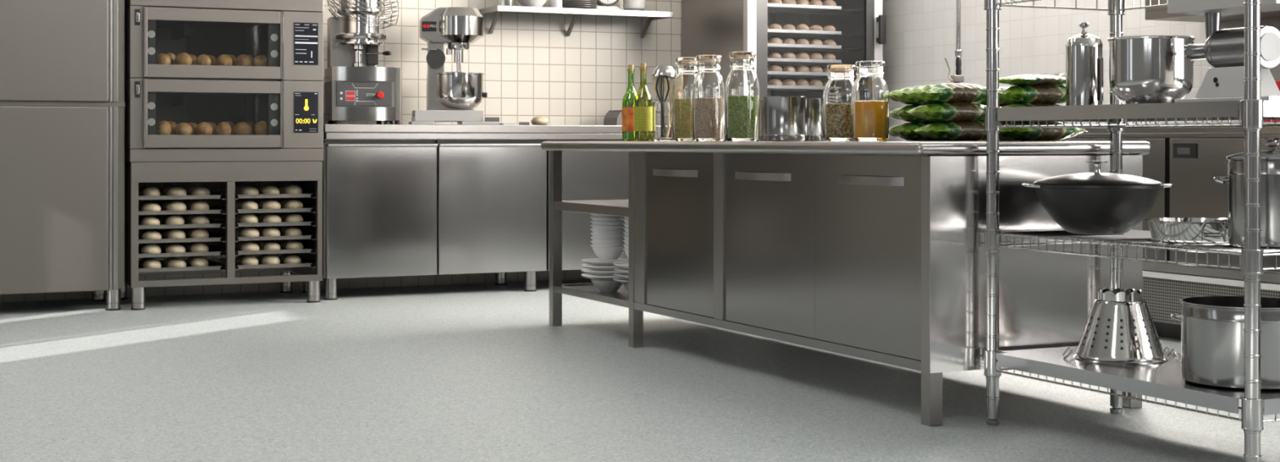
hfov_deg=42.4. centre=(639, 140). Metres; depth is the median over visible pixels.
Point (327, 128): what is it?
countertop
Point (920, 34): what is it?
wall
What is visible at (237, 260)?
dough ball
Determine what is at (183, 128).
bread roll
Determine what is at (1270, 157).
stockpot
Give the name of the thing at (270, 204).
dough ball
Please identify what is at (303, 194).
baking tray
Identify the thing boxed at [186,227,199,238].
dough ball
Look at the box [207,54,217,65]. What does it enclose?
bread roll
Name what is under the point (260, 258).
dough ball
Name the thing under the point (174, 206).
dough ball
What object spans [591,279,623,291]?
soup bowl
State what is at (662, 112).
jar
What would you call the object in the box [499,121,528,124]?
knife
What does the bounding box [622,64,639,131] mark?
oil bottle
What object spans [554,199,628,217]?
shelf
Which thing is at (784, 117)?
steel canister
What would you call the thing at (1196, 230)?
roasting pan
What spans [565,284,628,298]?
shelf
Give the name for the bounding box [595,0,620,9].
kitchen scale
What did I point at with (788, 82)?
roll
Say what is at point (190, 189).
dough ball
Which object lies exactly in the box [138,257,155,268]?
dough ball
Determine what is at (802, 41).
roll
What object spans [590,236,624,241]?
rice bowl
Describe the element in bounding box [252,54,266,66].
bread roll
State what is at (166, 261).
dough ball
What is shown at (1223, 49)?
grinder
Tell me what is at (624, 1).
bowl
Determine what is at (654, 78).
wooden spoon
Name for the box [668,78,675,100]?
wooden spatula
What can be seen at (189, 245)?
dough ball
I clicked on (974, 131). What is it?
bag
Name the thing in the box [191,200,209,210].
dough ball
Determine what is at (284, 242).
dough ball
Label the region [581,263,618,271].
dinner plate
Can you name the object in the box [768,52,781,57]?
roll
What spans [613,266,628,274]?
dinner plate
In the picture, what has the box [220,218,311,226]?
baking tray
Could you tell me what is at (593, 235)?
rice bowl
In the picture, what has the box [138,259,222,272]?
baking tray
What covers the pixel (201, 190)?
dough ball
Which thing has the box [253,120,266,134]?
bread roll
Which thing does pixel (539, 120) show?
dough ball
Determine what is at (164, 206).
dough ball
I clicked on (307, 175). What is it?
stand
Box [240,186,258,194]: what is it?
dough ball
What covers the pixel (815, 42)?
roll
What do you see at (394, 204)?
cabinet
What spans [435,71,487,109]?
bowl
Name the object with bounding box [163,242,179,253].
dough ball
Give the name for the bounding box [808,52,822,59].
roll
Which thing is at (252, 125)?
bread roll
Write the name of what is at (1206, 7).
tray
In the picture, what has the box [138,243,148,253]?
dough ball
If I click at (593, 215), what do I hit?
rice bowl
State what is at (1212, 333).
stockpot
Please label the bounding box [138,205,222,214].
baking tray
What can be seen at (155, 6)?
hood
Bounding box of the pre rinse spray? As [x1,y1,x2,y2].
[944,0,964,83]
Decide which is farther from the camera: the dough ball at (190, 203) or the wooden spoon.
the dough ball at (190, 203)
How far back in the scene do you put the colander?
4.89 m
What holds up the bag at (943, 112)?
on the bag at (974, 131)
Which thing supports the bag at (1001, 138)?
on the work table
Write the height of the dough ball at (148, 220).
0.061 m
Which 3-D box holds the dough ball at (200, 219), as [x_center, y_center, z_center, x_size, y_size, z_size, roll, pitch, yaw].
[-2.358,0.432,8.850,0.097,0.059,0.097,0,0,35]
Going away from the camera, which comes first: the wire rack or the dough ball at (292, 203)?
the wire rack
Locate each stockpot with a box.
[1170,295,1279,391]
[1213,137,1279,248]
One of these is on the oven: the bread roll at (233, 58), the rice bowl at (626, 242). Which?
the bread roll at (233, 58)
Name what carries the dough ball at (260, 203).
on the baking tray at (304, 209)
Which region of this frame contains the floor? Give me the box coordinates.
[0,279,1279,461]
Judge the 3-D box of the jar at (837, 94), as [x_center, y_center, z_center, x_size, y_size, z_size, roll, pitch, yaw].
[0.711,-0.133,5.837,0.128,0.269,0.124,0,0,-25]
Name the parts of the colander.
handle, handle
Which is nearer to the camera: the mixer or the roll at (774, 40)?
the mixer
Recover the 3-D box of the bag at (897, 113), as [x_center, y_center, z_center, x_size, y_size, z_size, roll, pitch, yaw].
[1.008,-0.094,5.707,0.285,0.068,0.175,0,0,-21]
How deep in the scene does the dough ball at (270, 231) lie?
8.98 m
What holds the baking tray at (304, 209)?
on the stand
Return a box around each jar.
[652,102,673,141]
[672,57,697,141]
[692,54,724,141]
[725,51,759,141]
[822,64,855,141]
[851,61,888,141]
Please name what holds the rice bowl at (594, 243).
on the rice bowl at (602, 252)
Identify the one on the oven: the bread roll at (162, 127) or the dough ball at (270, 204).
the bread roll at (162, 127)
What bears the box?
on the countertop at (327, 128)
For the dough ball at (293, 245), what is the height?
0.060 m
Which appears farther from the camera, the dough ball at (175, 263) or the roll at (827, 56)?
the roll at (827, 56)
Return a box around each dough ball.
[138,186,146,195]
[138,201,151,211]
[138,215,150,225]
[138,228,154,239]
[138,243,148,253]
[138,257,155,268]
[140,216,159,225]
[141,243,160,253]
[142,186,159,195]
[142,202,160,211]
[142,230,161,239]
[142,258,161,268]
[161,186,173,195]
[161,201,172,210]
[162,229,173,239]
[162,257,177,267]
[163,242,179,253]
[165,214,184,224]
[165,244,185,253]
[166,200,186,210]
[167,186,186,195]
[167,229,185,239]
[167,258,186,267]
[185,213,200,224]
[186,185,200,195]
[186,200,199,210]
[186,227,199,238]
[186,241,200,252]
[186,255,204,266]
[190,228,208,238]
[191,186,210,195]
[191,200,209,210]
[191,215,209,224]
[191,242,208,252]
[191,257,208,266]
[235,184,248,195]
[235,200,247,209]
[235,213,244,222]
[235,227,244,236]
[235,240,250,251]
[235,254,246,265]
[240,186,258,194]
[240,200,257,208]
[240,213,257,222]
[240,226,259,236]
[240,242,259,250]
[240,255,257,265]
[257,185,269,194]
[257,199,268,208]
[257,212,271,222]
[257,226,268,236]
[257,240,270,250]
[257,253,267,264]
[262,185,279,194]
[262,200,280,208]
[262,213,281,222]
[262,226,279,236]
[262,254,279,264]
[263,241,280,250]
[279,185,288,194]
[279,225,293,235]
[279,253,292,263]
[280,198,292,208]
[280,213,291,222]
[280,239,294,249]
[284,184,302,194]
[284,200,302,208]
[284,226,302,235]
[284,254,301,263]
[285,213,303,222]
[285,240,303,249]
[530,115,548,124]
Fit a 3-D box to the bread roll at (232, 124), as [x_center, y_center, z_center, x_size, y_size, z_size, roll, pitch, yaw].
[-2.243,-0.066,8.999,0.081,0.080,0.081,0,0,44]
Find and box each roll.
[155,53,171,64]
[155,120,171,134]
[165,52,176,64]
[168,121,177,134]
[174,52,191,64]
[174,122,192,134]
[187,122,197,134]
[188,53,196,65]
[195,53,211,65]
[195,121,212,134]
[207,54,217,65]
[208,121,217,134]
[216,53,232,65]
[216,121,231,134]
[226,121,235,134]
[227,54,236,66]
[233,121,252,134]
[235,53,252,66]
[245,120,254,134]
[247,54,254,66]
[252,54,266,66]
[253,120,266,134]
[768,0,782,4]
[768,23,782,29]
[768,37,782,43]
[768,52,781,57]
[768,64,782,71]
[768,79,782,84]
[782,0,795,4]
[782,23,795,29]
[782,38,795,44]
[782,52,795,58]
[782,65,795,71]
[782,79,795,85]
[795,0,808,4]
[795,23,808,30]
[795,38,808,44]
[795,52,809,58]
[795,65,809,71]
[795,79,808,85]
[808,0,822,5]
[808,25,822,31]
[808,39,822,44]
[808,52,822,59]
[808,79,822,85]
[809,66,822,72]
[822,0,836,5]
[822,25,835,31]
[822,39,835,44]
[822,53,835,59]
[822,67,828,72]
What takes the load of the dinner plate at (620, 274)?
on the dinner plate at (622, 280)
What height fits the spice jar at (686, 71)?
0.350 m
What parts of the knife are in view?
handle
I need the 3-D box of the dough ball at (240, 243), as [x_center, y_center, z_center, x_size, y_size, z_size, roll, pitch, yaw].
[-2.176,0.579,9.081,0.093,0.064,0.093,0,0,-42]
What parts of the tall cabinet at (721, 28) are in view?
rack post, door, dark frame, handle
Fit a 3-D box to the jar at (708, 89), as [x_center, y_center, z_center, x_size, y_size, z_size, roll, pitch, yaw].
[0.279,-0.172,6.700,0.134,0.348,0.130,0,0,-25]
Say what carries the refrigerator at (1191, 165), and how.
on the floor
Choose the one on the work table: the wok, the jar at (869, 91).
the jar at (869, 91)
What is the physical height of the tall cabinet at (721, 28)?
2.200 m
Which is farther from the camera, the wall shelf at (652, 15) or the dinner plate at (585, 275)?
the wall shelf at (652, 15)
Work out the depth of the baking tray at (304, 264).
8.97 m
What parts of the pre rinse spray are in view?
lever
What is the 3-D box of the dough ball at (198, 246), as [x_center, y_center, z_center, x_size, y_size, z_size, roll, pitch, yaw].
[-2.361,0.578,8.849,0.094,0.066,0.094,0,0,30]
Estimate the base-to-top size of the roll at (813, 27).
0.053 m
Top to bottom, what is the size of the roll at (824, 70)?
0.051 m
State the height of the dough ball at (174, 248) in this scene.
0.060 m
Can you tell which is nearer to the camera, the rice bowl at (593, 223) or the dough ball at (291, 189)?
the rice bowl at (593, 223)
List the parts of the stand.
leg, leg, leg, leg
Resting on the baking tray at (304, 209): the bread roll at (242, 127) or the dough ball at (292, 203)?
the dough ball at (292, 203)
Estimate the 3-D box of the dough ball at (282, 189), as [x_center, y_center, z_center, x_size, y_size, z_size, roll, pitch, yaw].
[-1.965,0.278,9.181,0.098,0.059,0.098,0,0,3]
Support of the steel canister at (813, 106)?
on the work table
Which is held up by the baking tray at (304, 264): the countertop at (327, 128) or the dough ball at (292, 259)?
the dough ball at (292, 259)
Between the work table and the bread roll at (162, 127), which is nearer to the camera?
the work table
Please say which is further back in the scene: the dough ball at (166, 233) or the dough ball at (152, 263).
the dough ball at (166, 233)
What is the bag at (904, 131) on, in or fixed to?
on the work table
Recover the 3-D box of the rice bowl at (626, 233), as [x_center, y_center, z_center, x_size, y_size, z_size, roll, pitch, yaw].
[0.006,0.439,7.365,0.167,0.066,0.167,0,0,-25]
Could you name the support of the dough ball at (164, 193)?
on the baking tray at (211, 196)
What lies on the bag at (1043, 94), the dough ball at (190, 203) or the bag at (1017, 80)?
the bag at (1017, 80)
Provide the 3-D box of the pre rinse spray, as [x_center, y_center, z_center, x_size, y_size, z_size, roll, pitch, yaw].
[1.975,-0.702,9.179,0.639,0.813,0.080,0,0,-25]
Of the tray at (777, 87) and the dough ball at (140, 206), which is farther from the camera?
the tray at (777, 87)
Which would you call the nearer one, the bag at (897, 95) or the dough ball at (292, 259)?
the bag at (897, 95)
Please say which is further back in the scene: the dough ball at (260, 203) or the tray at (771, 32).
the tray at (771, 32)
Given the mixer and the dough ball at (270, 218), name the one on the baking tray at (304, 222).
the dough ball at (270, 218)
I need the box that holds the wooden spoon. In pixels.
[651,75,666,97]
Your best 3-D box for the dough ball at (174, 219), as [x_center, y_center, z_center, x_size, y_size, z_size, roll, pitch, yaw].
[-2.478,0.427,8.793,0.096,0.067,0.096,0,0,43]
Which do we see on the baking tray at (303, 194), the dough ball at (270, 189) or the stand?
the dough ball at (270, 189)
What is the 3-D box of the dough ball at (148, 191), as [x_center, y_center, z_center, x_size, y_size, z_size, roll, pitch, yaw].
[-2.590,0.275,8.740,0.092,0.066,0.092,0,0,-34]
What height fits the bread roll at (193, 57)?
0.074 m
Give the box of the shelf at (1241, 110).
[997,100,1279,121]
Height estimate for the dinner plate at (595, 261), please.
0.023 m
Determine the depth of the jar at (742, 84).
6.43 m
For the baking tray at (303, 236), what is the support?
on the stand
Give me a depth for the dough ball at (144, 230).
8.83 m
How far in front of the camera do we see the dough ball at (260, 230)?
9.09 m
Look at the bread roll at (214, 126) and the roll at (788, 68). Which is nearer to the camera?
the bread roll at (214, 126)
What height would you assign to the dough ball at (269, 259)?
0.066 m
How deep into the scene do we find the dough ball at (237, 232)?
9.04 m
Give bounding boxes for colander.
[1062,288,1177,364]
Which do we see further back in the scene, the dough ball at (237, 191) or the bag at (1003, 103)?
the dough ball at (237, 191)
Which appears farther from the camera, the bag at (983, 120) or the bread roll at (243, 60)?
the bread roll at (243, 60)
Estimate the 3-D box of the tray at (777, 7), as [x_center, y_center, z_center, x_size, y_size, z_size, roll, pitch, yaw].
[0.904,-0.838,10.453,0.615,0.020,0.410,0,0,-25]
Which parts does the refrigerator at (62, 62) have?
door, door, rail, leg, door trim, leg, door trim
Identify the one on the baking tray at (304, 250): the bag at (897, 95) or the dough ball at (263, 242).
the dough ball at (263, 242)
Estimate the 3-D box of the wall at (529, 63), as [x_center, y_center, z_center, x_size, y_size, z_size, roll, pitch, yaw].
[-2.812,-0.618,9.459,9.450,3.000,0.200,0,0,-25]
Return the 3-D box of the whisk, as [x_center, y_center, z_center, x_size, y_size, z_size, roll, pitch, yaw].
[0.097,-0.154,7.115,0.066,0.279,0.064,0,0,-25]
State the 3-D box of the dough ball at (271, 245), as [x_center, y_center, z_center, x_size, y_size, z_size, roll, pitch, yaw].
[-2.011,0.582,9.015,0.092,0.059,0.092,0,0,-28]
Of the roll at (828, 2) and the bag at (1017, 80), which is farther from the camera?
the roll at (828, 2)
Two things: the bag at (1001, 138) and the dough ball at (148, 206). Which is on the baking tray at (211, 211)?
the dough ball at (148, 206)
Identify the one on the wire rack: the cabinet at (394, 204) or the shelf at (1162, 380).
the shelf at (1162, 380)
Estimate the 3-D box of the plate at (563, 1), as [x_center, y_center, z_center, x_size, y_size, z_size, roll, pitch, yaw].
[-0.389,-0.861,10.302,0.244,0.016,0.244,0,0,-25]
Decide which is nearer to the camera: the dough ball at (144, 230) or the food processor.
the dough ball at (144, 230)
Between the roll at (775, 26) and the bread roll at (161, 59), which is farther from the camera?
the roll at (775, 26)
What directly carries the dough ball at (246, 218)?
on the baking tray at (304, 222)
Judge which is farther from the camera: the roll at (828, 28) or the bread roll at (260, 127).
the roll at (828, 28)
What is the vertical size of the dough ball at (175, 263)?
0.059 m
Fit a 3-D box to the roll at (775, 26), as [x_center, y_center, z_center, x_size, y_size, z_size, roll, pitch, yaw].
[0.841,-0.702,10.273,0.085,0.052,0.085,0,0,-44]
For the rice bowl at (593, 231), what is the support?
on the rice bowl at (593, 235)
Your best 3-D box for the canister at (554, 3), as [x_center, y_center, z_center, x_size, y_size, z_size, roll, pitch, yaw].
[-0.516,-0.895,10.220,0.072,0.160,0.072,0,0,-25]
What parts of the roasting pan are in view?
handle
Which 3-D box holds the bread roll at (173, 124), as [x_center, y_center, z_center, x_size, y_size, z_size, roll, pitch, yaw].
[-2.522,-0.066,8.866,0.087,0.078,0.087,0,0,44]
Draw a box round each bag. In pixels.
[888,85,930,104]
[888,104,937,122]
[888,122,942,141]
[902,82,1004,102]
[902,102,986,122]
[911,120,1012,141]
[977,86,1014,106]
[978,105,1017,123]
[984,122,1018,141]
[999,74,1066,85]
[999,84,1066,104]
[1000,121,1087,141]
[1001,102,1061,122]
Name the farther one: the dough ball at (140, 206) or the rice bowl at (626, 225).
the dough ball at (140, 206)
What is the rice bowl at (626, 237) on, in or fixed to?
on the rice bowl at (626, 242)
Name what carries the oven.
on the stand
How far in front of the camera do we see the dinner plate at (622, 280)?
7.33 m
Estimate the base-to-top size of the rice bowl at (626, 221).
0.066 m
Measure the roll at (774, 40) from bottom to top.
0.055 m
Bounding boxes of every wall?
[0,0,681,302]
[882,0,1279,141]
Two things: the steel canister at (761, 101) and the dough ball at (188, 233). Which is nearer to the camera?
the steel canister at (761, 101)
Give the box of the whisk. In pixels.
[655,75,669,102]
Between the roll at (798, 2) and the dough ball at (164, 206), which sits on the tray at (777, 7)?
the roll at (798, 2)
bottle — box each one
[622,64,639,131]
[634,62,652,130]
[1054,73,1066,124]
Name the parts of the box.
lid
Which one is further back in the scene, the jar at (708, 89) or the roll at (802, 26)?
the roll at (802, 26)
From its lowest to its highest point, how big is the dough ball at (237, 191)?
0.066 m
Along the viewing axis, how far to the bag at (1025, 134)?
5.47 m
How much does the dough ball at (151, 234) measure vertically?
0.061 m
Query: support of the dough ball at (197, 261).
on the baking tray at (211, 266)
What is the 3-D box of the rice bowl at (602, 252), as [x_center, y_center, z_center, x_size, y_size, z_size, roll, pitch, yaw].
[-0.145,0.512,7.589,0.167,0.066,0.167,0,0,-25]
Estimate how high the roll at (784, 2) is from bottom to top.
0.057 m
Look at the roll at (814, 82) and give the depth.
10.37 m
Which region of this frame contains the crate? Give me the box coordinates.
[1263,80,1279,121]
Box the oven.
[124,0,323,161]
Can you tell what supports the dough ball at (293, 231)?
on the baking tray at (303, 236)
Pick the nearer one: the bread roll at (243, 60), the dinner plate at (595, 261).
the dinner plate at (595, 261)
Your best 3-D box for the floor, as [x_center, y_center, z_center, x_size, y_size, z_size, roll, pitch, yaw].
[0.206,0.932,3.116,9.450,0.100,14.250,0,0,-25]
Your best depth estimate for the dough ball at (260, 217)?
9.10 m
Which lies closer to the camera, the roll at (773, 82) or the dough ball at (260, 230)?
the dough ball at (260, 230)
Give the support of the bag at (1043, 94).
on the bag at (1020, 104)
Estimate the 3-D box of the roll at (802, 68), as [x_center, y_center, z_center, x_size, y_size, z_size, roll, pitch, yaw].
[1.019,-0.444,10.358,0.091,0.058,0.091,0,0,-32]
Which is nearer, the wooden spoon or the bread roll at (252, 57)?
the wooden spoon
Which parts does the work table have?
leg, leg, handle, door, rail, handle, door, door, handle, leg, panel, panel, leg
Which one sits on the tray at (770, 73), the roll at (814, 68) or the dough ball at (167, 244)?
the roll at (814, 68)
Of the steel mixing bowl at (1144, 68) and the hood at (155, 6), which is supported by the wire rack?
the steel mixing bowl at (1144, 68)
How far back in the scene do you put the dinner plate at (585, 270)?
7.51 m
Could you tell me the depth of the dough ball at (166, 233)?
8.88 m
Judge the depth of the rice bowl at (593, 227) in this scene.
7.52 m
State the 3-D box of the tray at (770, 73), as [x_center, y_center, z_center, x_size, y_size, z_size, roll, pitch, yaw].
[0.904,-0.419,10.453,0.615,0.020,0.410,0,0,-25]
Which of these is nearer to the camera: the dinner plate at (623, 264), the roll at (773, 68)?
the dinner plate at (623, 264)
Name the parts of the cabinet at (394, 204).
leg, leg, door, door, leg, rail, leg, door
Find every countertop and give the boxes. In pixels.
[323,124,725,133]
[1066,121,1279,137]
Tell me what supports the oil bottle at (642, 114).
on the work table
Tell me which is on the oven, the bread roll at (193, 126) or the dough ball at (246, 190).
the bread roll at (193, 126)
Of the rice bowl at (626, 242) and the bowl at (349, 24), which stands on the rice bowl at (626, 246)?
the rice bowl at (626, 242)
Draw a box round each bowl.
[342,14,380,33]
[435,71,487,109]
[518,0,546,6]
[590,216,624,222]
[590,220,624,226]
[590,224,624,230]
[590,228,624,233]
[590,232,624,237]
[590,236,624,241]
[590,240,624,245]
[590,244,624,259]
[591,213,622,217]
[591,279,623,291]
[622,0,645,4]
[622,3,645,10]
[622,218,628,223]
[622,222,628,227]
[622,231,628,236]
[622,235,628,240]
[622,239,628,244]
[622,244,628,248]
[622,248,628,258]
[623,283,628,291]
[625,102,649,106]
[1106,35,1195,103]
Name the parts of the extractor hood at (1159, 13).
underside panel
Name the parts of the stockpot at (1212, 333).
handle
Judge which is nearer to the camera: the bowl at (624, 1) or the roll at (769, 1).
the roll at (769, 1)
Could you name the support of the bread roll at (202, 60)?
on the oven
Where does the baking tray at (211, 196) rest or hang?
on the stand
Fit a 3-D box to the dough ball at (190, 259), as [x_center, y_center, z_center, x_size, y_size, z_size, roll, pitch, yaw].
[-2.413,0.655,8.968,0.104,0.066,0.104,0,0,-26]
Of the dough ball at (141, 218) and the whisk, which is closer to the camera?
the whisk
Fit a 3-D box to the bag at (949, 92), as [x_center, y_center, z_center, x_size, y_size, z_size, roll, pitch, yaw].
[1.028,-0.156,5.417,0.285,0.068,0.175,0,0,-23]
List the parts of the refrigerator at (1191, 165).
door, grip plate, rail, door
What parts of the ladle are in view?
handle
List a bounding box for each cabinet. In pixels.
[302,133,725,300]
[681,0,885,141]
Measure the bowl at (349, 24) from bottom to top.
0.110 m
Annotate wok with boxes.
[1022,160,1173,234]
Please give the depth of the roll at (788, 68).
10.28 m
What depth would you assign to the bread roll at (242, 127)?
8.90 m
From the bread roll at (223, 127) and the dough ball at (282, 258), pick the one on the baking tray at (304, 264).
the dough ball at (282, 258)
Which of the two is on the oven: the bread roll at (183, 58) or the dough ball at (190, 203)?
the bread roll at (183, 58)
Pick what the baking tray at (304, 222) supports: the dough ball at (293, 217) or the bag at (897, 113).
the dough ball at (293, 217)
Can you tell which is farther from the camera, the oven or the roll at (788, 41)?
the roll at (788, 41)
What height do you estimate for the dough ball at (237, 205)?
0.062 m
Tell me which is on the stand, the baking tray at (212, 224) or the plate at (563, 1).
the baking tray at (212, 224)
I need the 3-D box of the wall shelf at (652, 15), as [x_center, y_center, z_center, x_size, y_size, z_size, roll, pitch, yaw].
[-0.390,-0.739,10.323,1.185,0.153,0.318,0,0,-25]
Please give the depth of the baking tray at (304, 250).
8.96 m
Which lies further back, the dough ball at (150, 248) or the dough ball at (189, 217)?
the dough ball at (189, 217)
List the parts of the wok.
handle, knob, lid, handle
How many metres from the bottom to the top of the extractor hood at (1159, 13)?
0.337 m
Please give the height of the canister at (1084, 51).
0.265 m
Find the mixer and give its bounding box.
[412,7,487,121]
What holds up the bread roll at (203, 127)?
on the oven
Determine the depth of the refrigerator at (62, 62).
8.42 m
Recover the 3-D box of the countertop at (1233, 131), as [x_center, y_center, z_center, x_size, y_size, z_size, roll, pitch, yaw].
[3.229,-0.046,6.265,0.876,0.064,6.580,0,0,-25]
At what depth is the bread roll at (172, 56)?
8.84 m
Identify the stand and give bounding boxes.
[120,160,322,310]
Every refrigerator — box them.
[0,0,124,311]
[906,137,1279,339]
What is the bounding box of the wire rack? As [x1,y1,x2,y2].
[983,0,1279,461]
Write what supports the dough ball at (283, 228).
on the baking tray at (303, 236)
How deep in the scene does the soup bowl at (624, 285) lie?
7.33 m
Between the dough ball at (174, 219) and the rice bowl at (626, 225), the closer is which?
the rice bowl at (626, 225)
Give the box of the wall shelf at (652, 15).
[479,4,673,38]
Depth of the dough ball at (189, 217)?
8.93 m
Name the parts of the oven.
door, door, frame, frame, panel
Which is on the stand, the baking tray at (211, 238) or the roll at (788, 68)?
the baking tray at (211, 238)
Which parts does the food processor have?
control panel, lever, knob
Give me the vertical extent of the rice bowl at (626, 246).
0.066 m
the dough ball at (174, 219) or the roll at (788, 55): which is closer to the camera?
the dough ball at (174, 219)
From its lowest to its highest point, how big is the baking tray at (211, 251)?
0.020 m
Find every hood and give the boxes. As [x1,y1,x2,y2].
[124,0,323,12]
[1145,0,1279,22]
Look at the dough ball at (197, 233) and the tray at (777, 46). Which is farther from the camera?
the tray at (777, 46)
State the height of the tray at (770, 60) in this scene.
0.020 m
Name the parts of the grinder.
star knob, plate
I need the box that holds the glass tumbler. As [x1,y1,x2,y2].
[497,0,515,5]
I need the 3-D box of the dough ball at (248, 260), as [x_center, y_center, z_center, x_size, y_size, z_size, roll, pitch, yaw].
[-2.120,0.655,8.963,0.092,0.066,0.092,0,0,42]
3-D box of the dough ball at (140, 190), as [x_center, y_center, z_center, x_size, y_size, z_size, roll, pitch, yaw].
[-2.648,0.277,8.856,0.093,0.062,0.093,0,0,-16]
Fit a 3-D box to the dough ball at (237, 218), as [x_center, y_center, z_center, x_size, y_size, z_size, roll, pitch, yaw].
[-2.181,0.431,9.079,0.093,0.060,0.093,0,0,40]
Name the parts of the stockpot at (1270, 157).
handle, lid, knob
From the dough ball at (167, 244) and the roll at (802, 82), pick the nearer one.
the dough ball at (167, 244)
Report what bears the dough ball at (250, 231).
on the baking tray at (303, 236)
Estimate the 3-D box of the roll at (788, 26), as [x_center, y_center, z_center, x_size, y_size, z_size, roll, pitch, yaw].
[0.930,-0.703,10.315,0.082,0.053,0.082,0,0,-10]
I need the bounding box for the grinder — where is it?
[1167,0,1279,102]
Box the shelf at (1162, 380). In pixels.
[997,346,1279,415]
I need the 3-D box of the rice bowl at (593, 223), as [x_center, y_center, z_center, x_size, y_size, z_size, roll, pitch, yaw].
[-0.145,0.402,7.589,0.167,0.066,0.167,0,0,-25]
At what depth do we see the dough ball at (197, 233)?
8.81 m
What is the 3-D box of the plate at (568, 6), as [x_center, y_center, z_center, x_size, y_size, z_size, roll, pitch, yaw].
[-0.389,-0.824,10.302,0.244,0.016,0.244,0,0,-25]
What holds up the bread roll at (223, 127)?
on the oven
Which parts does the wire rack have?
post, shelf frame, post, shelf frame, shelf frame, shelf frame, post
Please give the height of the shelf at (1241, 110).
0.041 m
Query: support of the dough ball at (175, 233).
on the baking tray at (211, 238)
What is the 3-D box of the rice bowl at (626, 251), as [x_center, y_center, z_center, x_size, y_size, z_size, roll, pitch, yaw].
[0.006,0.512,7.365,0.167,0.066,0.167,0,0,-25]
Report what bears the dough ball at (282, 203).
on the baking tray at (304, 209)
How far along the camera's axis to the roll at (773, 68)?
10.24 m
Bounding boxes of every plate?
[562,0,597,3]
[562,1,597,4]
[562,4,597,6]
[562,5,597,8]
[581,257,628,266]
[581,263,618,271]
[581,268,619,275]
[581,273,619,280]
[613,262,628,269]
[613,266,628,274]
[613,271,628,279]
[613,277,628,284]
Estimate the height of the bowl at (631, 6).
0.050 m
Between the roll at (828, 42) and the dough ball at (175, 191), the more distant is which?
the roll at (828, 42)
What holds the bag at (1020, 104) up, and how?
on the bag at (1025, 134)
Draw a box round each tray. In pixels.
[138,191,222,199]
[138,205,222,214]
[138,219,222,229]
[138,232,222,243]
[138,245,222,257]
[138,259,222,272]
[217,243,311,254]
[217,256,311,269]
[218,231,311,240]
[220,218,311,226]
[221,205,311,213]
[224,191,311,198]
[767,3,841,13]
[767,28,841,37]
[767,43,841,51]
[767,57,841,65]
[767,71,828,77]
[767,84,825,90]
[1167,0,1279,15]
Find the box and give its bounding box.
[603,110,622,125]
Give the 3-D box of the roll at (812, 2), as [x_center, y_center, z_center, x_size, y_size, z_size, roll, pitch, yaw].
[1.108,-0.863,10.400,0.086,0.056,0.086,0,0,-20]
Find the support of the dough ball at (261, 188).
on the baking tray at (303, 194)
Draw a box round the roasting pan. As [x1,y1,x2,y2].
[1145,217,1228,243]
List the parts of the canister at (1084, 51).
lid, knob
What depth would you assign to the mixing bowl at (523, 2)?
10.11 m
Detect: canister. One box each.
[551,0,562,7]
[758,99,764,141]
[763,96,805,141]
[804,97,824,141]
[1065,22,1103,105]
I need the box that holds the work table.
[541,141,1151,426]
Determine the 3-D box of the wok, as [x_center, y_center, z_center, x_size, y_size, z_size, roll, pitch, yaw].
[1.398,0.172,5.045,0.380,0.222,0.380,0,0,-42]
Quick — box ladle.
[651,64,675,102]
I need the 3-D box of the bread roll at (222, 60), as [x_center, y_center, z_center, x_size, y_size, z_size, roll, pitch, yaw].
[-2.240,-0.430,8.890,0.086,0.072,0.086,0,0,22]
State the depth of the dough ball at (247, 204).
8.93 m
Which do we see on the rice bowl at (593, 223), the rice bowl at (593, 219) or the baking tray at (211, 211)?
the rice bowl at (593, 219)
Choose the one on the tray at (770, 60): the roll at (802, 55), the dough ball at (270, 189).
the roll at (802, 55)
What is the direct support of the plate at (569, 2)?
on the plate at (563, 5)
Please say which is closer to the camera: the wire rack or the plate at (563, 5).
the wire rack
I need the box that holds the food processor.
[324,0,400,124]

